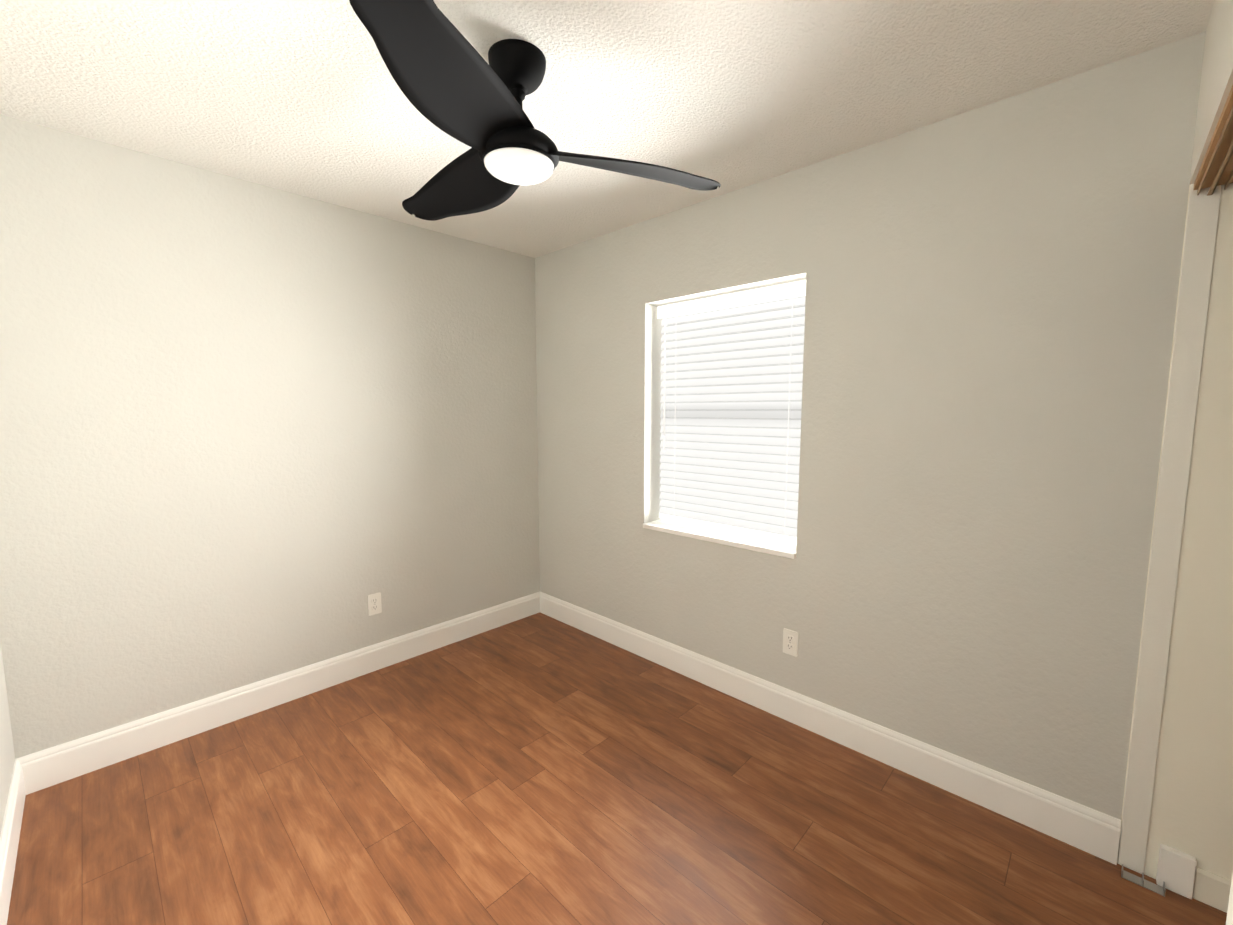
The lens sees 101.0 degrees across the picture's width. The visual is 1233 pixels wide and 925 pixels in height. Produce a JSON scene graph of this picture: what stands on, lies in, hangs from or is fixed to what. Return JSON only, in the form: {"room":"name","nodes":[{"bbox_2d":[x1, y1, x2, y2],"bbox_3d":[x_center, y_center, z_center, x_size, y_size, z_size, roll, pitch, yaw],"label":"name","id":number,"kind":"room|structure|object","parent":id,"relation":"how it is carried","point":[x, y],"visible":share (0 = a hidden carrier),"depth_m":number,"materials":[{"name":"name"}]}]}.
{"room":"empty bedroom","nodes":[
{"label":"empty bedroom","id":0,"kind":"room"},
{"bbox_2d":[0,643,14,835],"bbox_3d":[-0.945,0.156,0.474,3.647,2.440,0.120,5,8,43],"label":"wall","id":1,"kind":"structure","parent":0,"point":[7,757],"depth_m":1.75,"materials":[{"name":"grey paint"}]},
{"bbox_2d":[0,755,31,924],"bbox_3d":[-1.159,1.268,0.885,2.927,0.145,0.015,5,8,43],"label":"baseboard","id":2,"kind":"structure","parent":1,"relation":"attached to","point":[21,780],"depth_m":1.63,"materials":[{"name":"white wood"}]},
{"bbox_2d":[0,114,539,758],"bbox_3d":[-1.392,-0.070,2.720,0.120,2.440,2.766,5,8,43],"label":"wall","id":3,"kind":"structure","parent":0,"point":[250,432],"depth_m":2.27,"materials":[{"name":"grey paint"}]},
{"bbox_2d":[28,592,539,792],"bbox_3d":[-1.377,1.079,2.754,0.015,0.145,2.370,5,8,43],"label":"baseboard","id":4,"kind":"structure","parent":3,"relation":"attached to","point":[66,761],"depth_m":2.38,"materials":[{"name":"white wood"}]},
{"bbox_2d":[367,592,381,615],"bbox_3d":[-1.324,0.775,2.784,0.008,0.115,0.070,5,8,43],"label":"electrical outlet","id":5,"kind":"object","parent":3,"relation":"attached to","point":[374,604],"visible":1,"depth_m":2.78,"materials":[{"name":"white plastic"}]},
{"bbox_2d":[0,0,1213,257],"bbox_3d":[-0.031,-1.204,1.298,3.887,0.100,2.766,5,8,43],"label":"ceiling","id":6,"kind":"structure","parent":0,"point":[306,98],"depth_m":1.58,"materials":[{"name":"white paint"}]},
{"bbox_2d":[349,0,720,220],"bbox_3d":[-0.385,-1.018,1.597,1.038,0.330,1.161,5,8,43],"label":"fan","id":7,"kind":"object","parent":6,"relation":"hanging from","point":[449,80],"visible":1,"depth_m":1.39,"materials":[{"name":"black plastic"}]},
{"bbox_2d":[7,612,1226,924],"bbox_3d":[-0.031,1.324,1.553,3.887,0.100,2.766,5,8,43],"label":"floor","id":8,"kind":"structure","parent":0,"point":[539,768],"depth_m":1.76,"materials":[{"name":"brown wood"}]},
{"bbox_2d":[1121,864,1165,896],"bbox_3d":[1.594,1.264,1.540,0.091,0.022,0.036,5,8,43],"label":"guide","id":9,"kind":"object","parent":8,"relation":"on","point":[1144,883],"visible":0.98,"depth_m":1.54,"materials":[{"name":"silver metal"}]},
{"bbox_2d":[535,31,1232,879],"bbox_3d":[0.849,-0.032,2.341,3.647,2.440,0.220,5,8,43],"label":"wall","id":10,"kind":"structure","parent":0,"point":[991,307],"depth_m":1.80,"materials":[{"name":"grey paint"}]},
{"bbox_2d":[643,519,796,558],"bbox_3d":[0.541,0.382,2.647,0.893,0.025,0.206,5,8,43],"label":"window sill","id":11,"kind":"structure","parent":10,"relation":"attached to","point":[756,543],"depth_m":2.57,"materials":[{"name":"white wood"}]},
{"bbox_2d":[666,295,803,542],"bbox_3d":[0.612,-0.244,2.658,0.895,1.217,0.050,5,8,43],"label":"window","id":12,"kind":"structure","parent":10,"relation":"in","point":[716,528],"depth_m":2.68,"materials":[{"name":"white plastic"}]},
{"bbox_2d":[657,280,805,542],"bbox_3d":[0.569,-0.244,2.613,0.889,1.203,0.074,5,8,43],"label":"window blinds","id":13,"kind":"object","parent":12,"relation":"attached to","point":[731,394],"visible":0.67,"depth_m":2.59,"materials":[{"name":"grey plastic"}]},
{"bbox_2d":[783,628,797,656],"bbox_3d":[0.794,0.822,2.322,0.070,0.115,0.008,5,8,43],"label":"electrical outlet","id":14,"kind":"object","parent":10,"relation":"attached to","point":[790,642],"visible":1,"depth_m":2.32,"materials":[{"name":"white plastic"}]},
{"bbox_2d":[540,592,1120,864],"bbox_3d":[0.515,1.094,2.613,2.947,0.145,0.015,5,8,43],"label":"baseboard","id":15,"kind":"structure","parent":10,"relation":"attached to","point":[1084,828],"depth_m":2.06,"materials":[{"name":"white wood"}]},
{"bbox_2d":[1117,184,1221,873],"bbox_3d":[1.605,0.252,1.486,0.058,2.046,0.006,5,8,43],"label":"door frame","id":16,"kind":"structure","parent":10,"relation":"attached to","point":[1193,298],"depth_m":1.47,"materials":[{"name":"white paint"}]},
{"bbox_2d":[1156,844,1196,898],"bbox_3d":[1.665,1.216,1.513,0.072,0.122,0.024,5,8,43],"label":"baseboard","id":17,"kind":"structure","parent":10,"relation":"attached to","point":[1176,870],"depth_m":1.50,"materials":[{"name":"white wood"}]},
{"bbox_2d":[1192,866,1230,912],"bbox_3d":[1.058,1.338,0.439,0.540,0.095,2.426,5,8,43],"label":"baseboard","id":18,"kind":"structure","parent":10,"relation":"attached to","point":[1211,889],"depth_m":1.47,"materials":[{"name":"paint"}]},
{"bbox_2d":[1189,0,1232,184],"bbox_3d":[0.789,-0.872,0.475,0.115,0.394,2.426,5,8,43],"label":"wall","id":19,"kind":"structure","parent":0,"point":[1216,83],"depth_m":1.16,"materials":[{"name":"white paint"}]},
{"bbox_2d":[1193,85,1232,195],"bbox_3d":[0.789,-0.656,0.496,0.100,0.040,2.418,5,8,43],"label":"track rail","id":20,"kind":"object","parent":19,"relation":"attached to","point":[1216,169],"visible":1,"depth_m":1.21,"materials":[{"name":"brown wood"}]},
{"bbox_2d":[1226,873,1232,924],"bbox_3d":[0.321,0.395,0.153,0.034,2.006,1.108,5,8,43],"label":"closet door","id":21,"kind":"structure","parent":19,"relation":"hanging from","point":[1229,919],"depth_m":0.57,"materials":[{"name":"white wood"}]},
{"label":"outside","id":22,"kind":"structure","parent":0,"visible":0},
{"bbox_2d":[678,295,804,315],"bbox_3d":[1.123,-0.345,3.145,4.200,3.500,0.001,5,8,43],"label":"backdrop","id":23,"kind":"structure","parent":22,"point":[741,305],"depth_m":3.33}
]}

